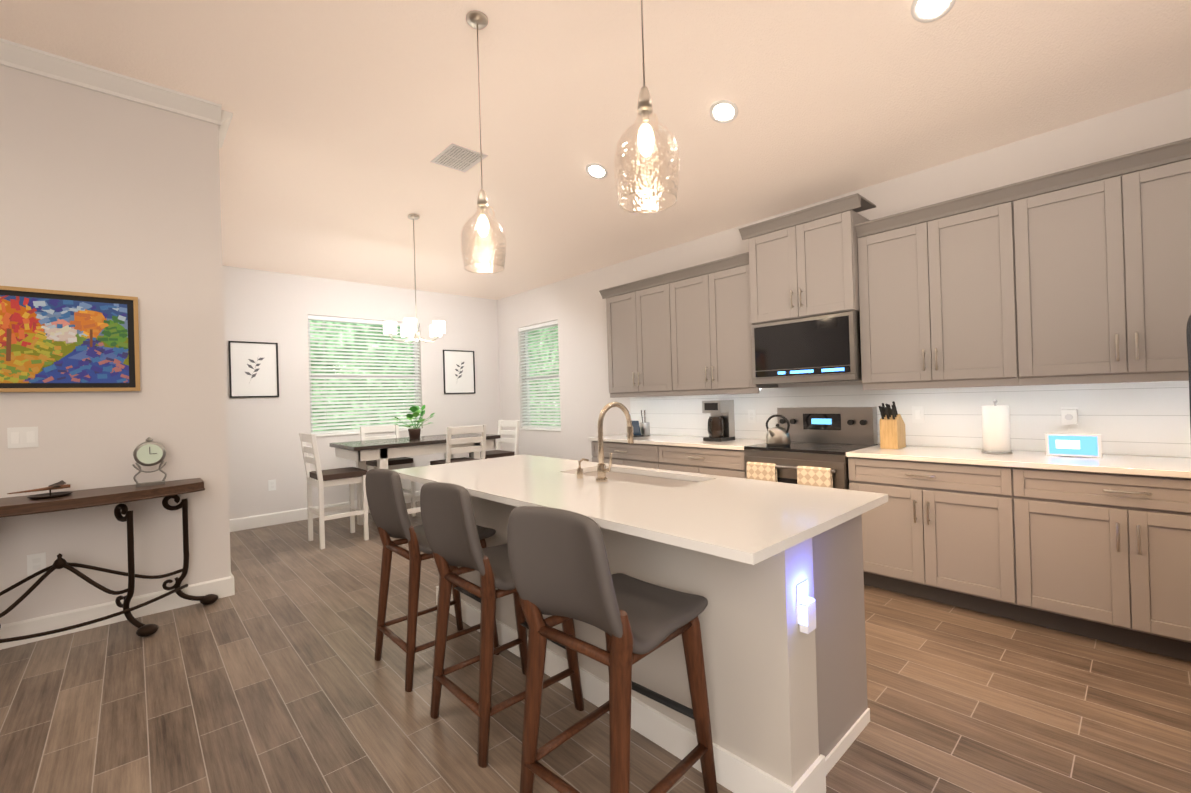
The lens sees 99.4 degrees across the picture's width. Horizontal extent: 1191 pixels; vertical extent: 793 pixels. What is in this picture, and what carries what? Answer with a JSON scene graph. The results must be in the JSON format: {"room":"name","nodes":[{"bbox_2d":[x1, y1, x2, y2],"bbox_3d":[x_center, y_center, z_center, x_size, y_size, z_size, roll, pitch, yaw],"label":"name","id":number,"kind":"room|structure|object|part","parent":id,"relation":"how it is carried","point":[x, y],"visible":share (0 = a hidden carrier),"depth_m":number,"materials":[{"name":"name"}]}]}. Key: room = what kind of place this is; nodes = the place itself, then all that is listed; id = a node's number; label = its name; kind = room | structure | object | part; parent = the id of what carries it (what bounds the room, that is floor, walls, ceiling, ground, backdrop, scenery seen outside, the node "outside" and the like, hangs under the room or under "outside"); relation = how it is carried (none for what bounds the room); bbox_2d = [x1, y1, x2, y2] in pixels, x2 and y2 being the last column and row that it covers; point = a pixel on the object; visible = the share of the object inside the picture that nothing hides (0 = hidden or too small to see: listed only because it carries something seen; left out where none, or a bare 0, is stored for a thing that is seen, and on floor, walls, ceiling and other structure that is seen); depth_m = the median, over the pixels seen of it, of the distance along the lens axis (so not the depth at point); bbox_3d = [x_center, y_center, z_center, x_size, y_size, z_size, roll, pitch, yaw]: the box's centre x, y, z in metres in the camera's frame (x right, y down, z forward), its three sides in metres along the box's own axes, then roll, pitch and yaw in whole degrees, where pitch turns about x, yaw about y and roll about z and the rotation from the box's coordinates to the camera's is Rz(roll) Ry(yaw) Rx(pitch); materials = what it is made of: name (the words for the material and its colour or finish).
{"room":"dining room and kitchen","nodes":[
{"label":"dining room and kitchen","id":0,"kind":"room"},
{"bbox_2d":[0,65,231,624],"bbox_3d":[-4.599,-0.273,1.917,5.160,3.493,0.130,-2,0,-43],"label":"wall","id":1,"kind":"structure","parent":0,"point":[102,193],"depth_m":3.24,"materials":[{"name":"white paint"}]},
{"bbox_2d":[7,427,38,447],"bbox_3d":[-3.350,0.239,2.954,0.120,0.120,0.009,-2,0,-43],"label":"switch plate","id":2,"kind":"object","parent":1,"relation":"attached to","point":[20,437],"visible":1,"depth_m":2.95,"materials":[{"name":"white plastic"}]},
{"bbox_2d":[27,552,45,575],"bbox_3d":[-3.299,0.988,2.980,0.075,0.120,0.007,-2,0,-43],"label":"electrical outlet","id":3,"kind":"object","parent":1,"relation":"attached to","point":[36,562],"visible":0.93,"depth_m":2.98,"materials":[{"name":"white plastic"}]},
{"bbox_2d":[0,286,139,391],"bbox_3d":[-3.241,-0.334,3.054,0.710,0.610,0.035,-2,0,-43],"label":"framed painting","id":4,"kind":"object","parent":1,"relation":"attached to","point":[58,341],"visible":1,"depth_m":3.07,"materials":[{"name":"painted canvas"},{"name":"gold wood"},{"name":"black plastic"}]},
{"bbox_2d":[0,38,232,148],"bbox_3d":[-4.755,-1.947,2.086,5.266,0.114,0.686,-2,0,-43],"label":"crown molding","id":5,"kind":"structure","parent":1,"relation":"attached to","point":[14,55],"depth_m":3.21,"materials":[{"name":"white wood"}]},
{"bbox_2d":[0,575,234,649],"bbox_3d":[-4.499,1.403,1.857,5.197,0.135,0.016,-2,0,-43],"label":"baseboard","id":6,"kind":"structure","parent":1,"relation":"attached to","point":[222,587],"depth_m":3.16,"materials":[{"name":"white wood"}]},
{"bbox_2d":[228,266,499,518],"bbox_3d":[-2.956,-0.309,6.548,3.790,3.493,0.160,-2,0,-43],"label":"wall","id":7,"kind":"structure","parent":0,"point":[264,306],"depth_m":6.00,"materials":[{"name":"white paint"}]},
{"bbox_2d":[228,341,278,397],"bbox_3d":[-3.810,-0.300,5.638,0.460,0.620,0.020,-2,0,-43],"label":"print","id":8,"kind":"object","parent":7,"relation":"attached to","point":[253,370],"visible":1,"depth_m":5.63,"materials":[{"name":"white paper"}]},
{"bbox_2d":[268,479,275,490],"bbox_3d":[-3.673,1.007,5.734,0.075,0.120,0.007,-2,0,-43],"label":"outlet","id":9,"kind":"object","parent":7,"relation":"attached to","point":[271,485],"visible":1,"depth_m":5.73,"materials":[{"name":"white plastic"}]},
{"bbox_2d":[229,491,419,531],"bbox_3d":[-2.786,1.366,6.533,3.688,0.135,0.016,-2,0,-43],"label":"baseboard","id":10,"kind":"structure","parent":7,"relation":"attached to","point":[237,524],"depth_m":5.76,"materials":[{"name":"white wood"}]},
{"bbox_2d":[308,320,422,436],"bbox_3d":[-2.952,-0.258,6.539,1.376,1.466,0.167,-2,0,-43],"label":"window","id":11,"kind":"structure","parent":7,"relation":"in","point":[361,376],"depth_m":6.50,"materials":[{"name":"white plastic"}]},
{"bbox_2d":[308,315,421,434],"bbox_3d":[-2.936,-0.266,6.521,1.368,1.446,0.060,-2,0,-43],"label":"window blind","id":12,"kind":"object","parent":11,"relation":"attached to","point":[339,319],"visible":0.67,"depth_m":6.43,"materials":[{"name":"white plastic"}]},
{"bbox_2d":[443,350,475,393],"bbox_3d":[-1.975,-0.355,7.328,0.490,0.630,0.020,-2,0,-43],"label":"print","id":13,"kind":"object","parent":7,"relation":"attached to","point":[458,371],"visible":0.98,"depth_m":7.32,"materials":[{"name":"white paper"}]},
{"bbox_2d":[0,501,1190,792],"bbox_3d":[-1.144,1.368,1.145,9.170,0.001,10.770,-2,0,-43],"label":"floor","id":14,"kind":"structure","parent":0,"point":[272,675],"depth_m":2.19,"materials":[{"name":"brown wood"}]},
{"bbox_2d":[0,478,217,642],"bbox_3d":[-3.056,1.000,2.878,1.472,0.860,0.447,-2,0,-43],"label":"console table","id":15,"kind":"object","parent":14,"relation":"on","point":[25,505],"visible":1,"depth_m":3.00,"materials":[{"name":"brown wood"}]},
{"bbox_2d":[7,480,72,498],"bbox_3d":[-3.134,0.534,2.853,0.250,0.075,0.301,-2,0,-43],"label":"figurine","id":16,"kind":"object","parent":15,"relation":"on","point":[59,485],"visible":1,"depth_m":2.87,"materials":[{"name":"grey metal"}]},
{"bbox_2d":[133,437,166,486],"bbox_3d":[-2.829,0.409,3.205,0.167,0.308,0.060,-2,0,-43],"label":"desk clock","id":17,"kind":"object","parent":15,"relation":"on","point":[149,452],"visible":1,"depth_m":3.19,"materials":[{"name":"grey metal"}]},
{"bbox_2d":[299,433,368,549],"bbox_3d":[-2.575,0.884,4.974,0.490,1.075,0.450,-2,0,-43],"label":"dining chair","id":18,"kind":"object","parent":14,"relation":"on","point":[319,479],"visible":0.96,"depth_m":4.90,"materials":[{"name":"white paint"}]},
{"bbox_2d":[360,425,415,516],"bbox_3d":[-2.462,0.884,5.981,0.450,1.075,0.490,-2,0,-43],"label":"dining chair","id":19,"kind":"object","parent":14,"relation":"on","point":[400,463],"visible":0.5,"depth_m":5.95,"materials":[{"name":"white paint"}]},
{"bbox_2d":[329,433,500,524],"bbox_3d":[-1.999,0.945,5.746,1.640,0.925,0.840,-2,0,-43],"label":"dining table","id":20,"kind":"object","parent":14,"relation":"on","point":[380,451],"visible":0.48,"depth_m":5.38,"materials":[{"name":"white paint"}]},
{"bbox_2d":[392,405,434,438],"bbox_3d":[-2.030,0.290,5.760,0.520,0.384,0.472,-2,0,-43],"label":"potted plant","id":21,"kind":"object","parent":20,"relation":"on","point":[414,432],"visible":1,"depth_m":5.73,"materials":[{"name":"green plant"}]},
{"bbox_2d":[365,469,499,691],"bbox_3d":[-0.849,0.863,2.648,0.542,1.005,0.478,-2,0,-43],"label":"bar stool","id":22,"kind":"object","parent":14,"relation":"on","point":[386,503],"visible":0.71,"depth_m":2.55,"materials":[{"name":"brown wood"}]},
{"bbox_3d":[-0.859,0.569,2.647,0.559,0.424,0.467,-2,0,-43],"label":"seat","id":23,"kind":"part","parent":22,"relation":"part of","materials":[{"name":"grey fabric"}]},
{"bbox_2d":[430,424,485,464],"bbox_3d":[-1.510,0.854,5.566,0.450,1.075,0.490,-2,0,-43],"label":"dining chair","id":24,"kind":"object","parent":14,"relation":"on","point":[465,430],"visible":0.31,"depth_m":5.42,"materials":[{"name":"white paint"}]},
{"bbox_2d":[469,420,519,458],"bbox_3d":[-1.271,0.850,6.391,0.490,1.075,0.450,-2,0,-43],"label":"dining chair","id":25,"kind":"object","parent":14,"relation":"on","point":[497,452],"visible":0.35,"depth_m":6.42,"materials":[{"name":"white paint"}]},
{"bbox_2d":[420,482,583,767],"bbox_3d":[-0.395,0.848,2.155,0.542,1.005,0.478,-2,0,-43],"label":"bar stool","id":26,"kind":"object","parent":14,"relation":"on","point":[449,525],"visible":0.71,"depth_m":2.06,"materials":[{"name":"grey fabric"}]},
{"bbox_3d":[-0.406,0.554,2.154,0.559,0.424,0.467,-2,0,-43],"label":"seat","id":27,"kind":"part","parent":26,"relation":"part of","materials":[{"name":"grey fabric"}]},
{"bbox_2d":[507,506,717,792],"bbox_3d":[0.061,0.833,1.644,0.478,1.005,0.542,-2,0,43],"label":"bar stool","id":28,"kind":"object","parent":14,"relation":"on","point":[559,566],"visible":1,"depth_m":1.55,"materials":[{"name":"brown wood"}]},
{"bbox_3d":[0.051,0.538,1.643,0.467,0.424,0.559,-2,0,43],"label":"seat","id":29,"kind":"part","parent":28,"relation":"part of","materials":[{"name":"grey fabric"}]},
{"bbox_2d":[591,442,651,467],"bbox_3d":[0.526,0.888,5.170,0.616,0.884,0.986,-2,0,-43],"label":"base cabinet","id":30,"kind":"object","parent":14,"relation":"on","point":[623,453],"depth_m":4.96,"materials":[{"name":"grey wood"}]},
{"bbox_2d":[436,498,877,792],"bbox_3d":[0.038,0.895,2.666,0.727,0.884,2.462,-2,0,-43],"label":"kitchen island","id":31,"kind":"object","parent":14,"relation":"on","point":[771,572],"depth_m":1.76,"materials":[{"name":"beige paint"}]},
{"bbox_2d":[393,460,848,565],"bbox_3d":[-0.223,0.445,2.450,0.611,0.030,2.533,-2,0,-43],"label":"island countertop","id":32,"kind":"structure","parent":31,"relation":"on","point":[747,531],"depth_m":1.86,"materials":[{"name":"white stone"}]},
{"bbox_2d":[573,458,588,477],"bbox_3d":[-0.066,0.375,2.650,0.078,0.102,0.034,-2,0,-43],"label":"soap dispenser","id":33,"kind":"object","parent":32,"relation":"on","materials":[{"name":"metal"}]},
{"bbox_2d":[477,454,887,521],"bbox_3d":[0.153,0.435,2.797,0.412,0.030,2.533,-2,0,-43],"label":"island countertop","id":34,"kind":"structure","parent":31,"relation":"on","point":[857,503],"depth_m":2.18,"materials":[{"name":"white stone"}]},
{"bbox_2d":[569,470,640,477],"bbox_3d":[0.054,0.549,2.854,0.336,0.216,0.410,-2,0,-43],"label":"sink","id":35,"kind":"object","parent":34,"relation":"in","point":[616,473],"depth_m":2.92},
{"bbox_2d":[621,474,704,485],"bbox_3d":[0.343,0.539,2.541,0.336,0.216,0.410,-2,0,-43],"label":"sink","id":36,"kind":"object","parent":34,"relation":"in","point":[653,479],"depth_m":2.66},
{"bbox_2d":[652,446,744,477],"bbox_3d":[1.097,0.869,4.549,0.616,0.884,0.966,-2,0,-43],"label":"base cabinet","id":37,"kind":"object","parent":14,"relation":"on","point":[728,463],"depth_m":4.31,"materials":[{"name":"grey wood"}]},
{"bbox_2d":[588,434,765,449],"bbox_3d":[0.779,0.422,4.862,0.641,0.030,1.836,-2,0,-43],"label":"countertop","id":38,"kind":"structure","parent":37,"relation":"on","point":[652,440],"depth_m":4.59,"materials":[{"name":"white stone"}]},
{"bbox_2d":[632,410,649,436],"bbox_3d":[0.459,0.281,5.310,0.232,0.271,0.151,-2,0,-43],"label":"utensil caddy","id":39,"kind":"object","parent":38,"relation":"on","point":[642,429],"visible":0.98,"depth_m":5.29,"materials":[{"name":"silver plastic"}]},
{"bbox_2d":[702,400,734,441],"bbox_3d":[1.089,0.216,4.529,0.276,0.360,0.190,-2,0,-43],"label":"coffee maker","id":40,"kind":"object","parent":38,"relation":"on","point":[721,423],"visible":1,"depth_m":4.48,"materials":[{"name":"black plastic"}]},
{"bbox_2d":[744,407,877,489],"bbox_3d":[1.639,0.693,3.873,0.703,1.200,0.758,-2,0,-43],"label":"range","id":41,"kind":"object","parent":14,"relation":"on","point":[823,440],"visible":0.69,"depth_m":3.81,"materials":[{"name":"silver metal"}]},
{"bbox_2d":[766,414,790,445],"bbox_3d":[1.409,0.262,3.937,0.233,0.241,0.200,-2,0,-43],"label":"kettle","id":42,"kind":"object","parent":41,"relation":"on","point":[777,435],"visible":1,"depth_m":3.89,"materials":[{"name":"silver metal"}]},
{"bbox_2d":[848,458,995,615],"bbox_3d":[2.262,0.830,3.282,0.616,0.884,0.934,-2,0,-43],"label":"base cabinet","id":43,"kind":"object","parent":14,"relation":"on","point":[933,538],"depth_m":3.07,"materials":[{"name":"grey wood"}]},
{"bbox_2d":[992,466,1190,661],"bbox_3d":[2.828,0.812,2.667,0.616,0.884,1.002,-2,0,-43],"label":"base cabinet","id":44,"kind":"object","parent":14,"relation":"on","point":[1095,548],"depth_m":2.55,"materials":[{"name":"grey wood"}]},
{"bbox_2d":[846,446,1190,477],"bbox_3d":[2.772,0.356,2.696,0.641,0.030,2.508,-2,0,-43],"label":"countertop","id":45,"kind":"structure","parent":44,"relation":"on","point":[1150,466],"depth_m":2.79,"materials":[{"name":"white stone"}]},
{"bbox_2d":[878,401,905,448],"bbox_3d":[2.083,0.199,3.555,0.230,0.329,0.110,-2,0,-43],"label":"knife block","id":46,"kind":"object","parent":45,"relation":"on","point":[892,430],"visible":1,"depth_m":3.51,"materials":[{"name":"brown wood"}]},
{"bbox_2d":[982,399,1011,453],"bbox_3d":[2.489,0.184,3.137,0.150,0.332,0.150,-2,0,-43],"label":"paper towel","id":47,"kind":"object","parent":45,"relation":"on","point":[996,428],"visible":1,"depth_m":3.08,"materials":[{"name":"white paper"}]},
{"bbox_2d":[1045,433,1101,457],"bbox_3d":[2.727,0.275,2.880,0.111,0.134,0.230,-2,0,-43],"label":"smart display","id":48,"kind":"object","parent":45,"relation":"on","point":[1073,445],"visible":1,"depth_m":2.85,"materials":[{"name":"white plastic"}]},
{"bbox_2d":[1186,315,1190,433],"bbox_3d":[1.903,0.389,0.945,0.910,1.775,1.008,-2,0,-43],"label":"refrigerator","id":49,"kind":"object","parent":14,"relation":"on","point":[1188,332],"visible":1,"depth_m":1.34,"materials":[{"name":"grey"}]},
{"bbox_2d":[0,0,1190,299],"bbox_3d":[-1.238,-1.759,1.154,9.170,0.708,10.770,-2,0,-43],"label":"ceiling","id":50,"kind":"structure","parent":0,"point":[350,120],"depth_m":3.36,"materials":[{"name":"beige paint"}]},
{"bbox_2d":[383,214,444,342],"bbox_3d":[-2.002,-1.294,5.578,0.646,1.388,0.623,-2,0,-43],"label":"chandelier","id":51,"kind":"object","parent":50,"relation":"hanging from","point":[409,328],"visible":1,"depth_m":5.47,"materials":[{"name":"silver metal"}]},
{"bbox_2d":[430,143,487,172],"bbox_3d":[-1.206,-2.098,4.459,0.340,0.012,0.420,-2,0,-43],"label":"ceiling vent","id":52,"kind":"object","parent":50,"relation":"in","point":[458,157],"visible":1,"depth_m":4.43,"materials":[{"name":"white metal"}]},
{"bbox_2d":[461,10,505,273],"bbox_3d":[-0.645,-1.421,2.838,0.252,1.408,0.252,-2,0,-43],"label":"pendant light","id":53,"kind":"object","parent":50,"relation":"hanging from","point":[477,20],"visible":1,"depth_m":2.82,"materials":[{"name":"clear glass"}]},
{"bbox_2d":[586,163,607,178],"bbox_3d":[0.011,-1.974,4.418,0.196,0.021,0.196,25,-18,-39],"label":"recessed light","id":54,"kind":"object","parent":50,"relation":"in","point":[596,171],"visible":1,"depth_m":4.41,"materials":[{"name":"white"}]},
{"bbox_2d":[614,0,679,212],"bbox_3d":[0.179,-1.448,1.941,0.252,1.408,0.252,-2,0,-43],"label":"pendant light","id":55,"kind":"object","parent":50,"relation":"hanging from","point":[646,140],"visible":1,"depth_m":1.92,"materials":[{"name":"clear glass"}]},
{"bbox_2d":[710,100,737,122],"bbox_3d":[0.895,-1.988,3.520,0.196,0.021,0.196,25,-18,-39],"label":"recessed light","id":56,"kind":"object","parent":50,"relation":"in","point":[723,111],"visible":1,"depth_m":3.51,"materials":[{"name":"white"}]},
{"bbox_2d":[911,0,955,22],"bbox_3d":[1.733,-2.020,2.591,0.196,0.021,0.196,25,-18,-39],"label":"recessed light","id":57,"kind":"object","parent":50,"relation":"in","point":[925,11],"visible":1,"depth_m":2.62,"materials":[{"name":"white"}]},
{"bbox_2d":[496,88,1190,461],"bbox_3d":[2.116,-0.468,3.995,0.160,3.493,10.790,-2,0,-43],"label":"wall","id":58,"kind":"structure","parent":0,"point":[577,303],"depth_m":5.27,"materials":[{"name":"white paint"}]},
{"bbox_2d":[520,324,560,430],"bbox_3d":[-0.750,-0.272,7.102,0.167,1.486,0.946,-2,0,-43],"label":"window","id":59,"kind":"structure","parent":58,"relation":"in","point":[538,377],"depth_m":7.27,"materials":[{"name":"glass"}]},
{"bbox_2d":[519,320,560,429],"bbox_3d":[-0.768,-0.280,7.085,0.060,1.466,0.938,-2,0,-43],"label":"window blind","id":60,"kind":"object","parent":59,"relation":"attached to","point":[553,425],"visible":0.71,"depth_m":7.07,"materials":[{"name":"white plastic"}]},
{"bbox_2d":[603,274,662,393],"bbox_3d":[0.576,-0.609,5.263,0.357,1.128,0.946,-2,0,-43],"label":"upper cabinet","id":61,"kind":"object","parent":58,"relation":"attached to","point":[634,310],"depth_m":5.17,"materials":[{"name":"grey wood"}]},
{"bbox_2d":[663,253,777,393],"bbox_3d":[1.130,-0.627,4.660,0.357,1.128,0.956,-2,0,-43],"label":"upper cabinet","id":62,"kind":"object","parent":58,"relation":"attached to","point":[707,339],"depth_m":4.53,"materials":[{"name":"grey wood"}]},
{"bbox_2d":[743,194,874,325],"bbox_3d":[1.690,-1.000,3.983,0.437,0.790,0.805,-2,0,-43],"label":"upper cabinet","id":63,"kind":"object","parent":58,"relation":"attached to","point":[804,263],"depth_m":3.79,"materials":[{"name":"grey wood"}]},
{"bbox_2d":[751,311,861,383],"bbox_3d":[1.704,-0.354,3.976,0.444,0.488,0.793,-2,0,-43],"label":"microwave","id":64,"kind":"object","parent":63,"relation":"attached to","point":[821,348],"visible":0.98,"depth_m":3.77,"materials":[{"name":"silver metal"}]},
{"bbox_2d":[630,381,1190,457],"bbox_3d":[2.132,0.242,3.873,0.010,0.672,5.100,-2,0,-43],"label":"tile backsplash","id":65,"kind":"structure","parent":58,"relation":"attached to","point":[1142,418],"depth_m":3.36,"materials":[{"name":"white tile"}]},
{"bbox_2d":[748,410,755,422],"bbox_3d":[1.430,0.181,4.619,0.007,0.120,0.075,-2,0,-43],"label":"outlet","id":66,"kind":"object","parent":65,"relation":"attached to","point":[751,416],"visible":1,"depth_m":4.62,"materials":[{"name":"white plastic"}]},
{"bbox_2d":[912,406,924,422],"bbox_3d":[2.327,0.131,3.642,0.009,0.120,0.075,-2,0,-43],"label":"light switch","id":67,"kind":"object","parent":65,"relation":"attached to","point":[917,414],"visible":1,"depth_m":3.64,"materials":[{"name":"white plastic"}]},
{"bbox_2d":[1061,407,1078,426],"bbox_3d":[2.869,0.123,3.054,0.007,0.120,0.075,-2,0,-43],"label":"outlet","id":68,"kind":"object","parent":65,"relation":"attached to","point":[1077,412],"visible":0.26,"depth_m":3.05,"materials":[{"name":"white plastic"}]},
{"bbox_2d":[1061,409,1077,432],"bbox_3d":[2.824,0.208,3.041,0.084,0.257,0.116,-2,0,-43],"label":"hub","id":69,"kind":"object","parent":68,"relation":"attached to","point":[1069,417],"visible":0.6,"depth_m":3.02,"materials":[{"name":"white plastic"}]},
{"bbox_2d":[859,188,998,385],"bbox_3d":[2.318,-0.666,3.369,0.357,1.128,0.929,-2,0,-43],"label":"upper cabinet","id":70,"kind":"object","parent":58,"relation":"attached to","point":[929,291],"depth_m":3.26,"materials":[{"name":"grey wood"}]},
{"bbox_2d":[995,138,1190,381],"bbox_3d":[2.887,-0.685,2.750,0.357,1.128,1.017,-2,0,-43],"label":"upper cabinet","id":71,"kind":"object","parent":58,"relation":"attached to","point":[1079,275],"depth_m":2.70,"materials":[{"name":"grey wood"}]},
{"label":"outside","id":72,"kind":"structure","parent":0,"visible":0},
{"bbox_2d":[310,320,560,430],"bbox_3d":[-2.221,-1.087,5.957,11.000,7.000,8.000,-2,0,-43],"label":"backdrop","id":73,"kind":"structure","parent":72,"point":[313,321],"depth_m":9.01,"materials":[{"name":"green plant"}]}
]}

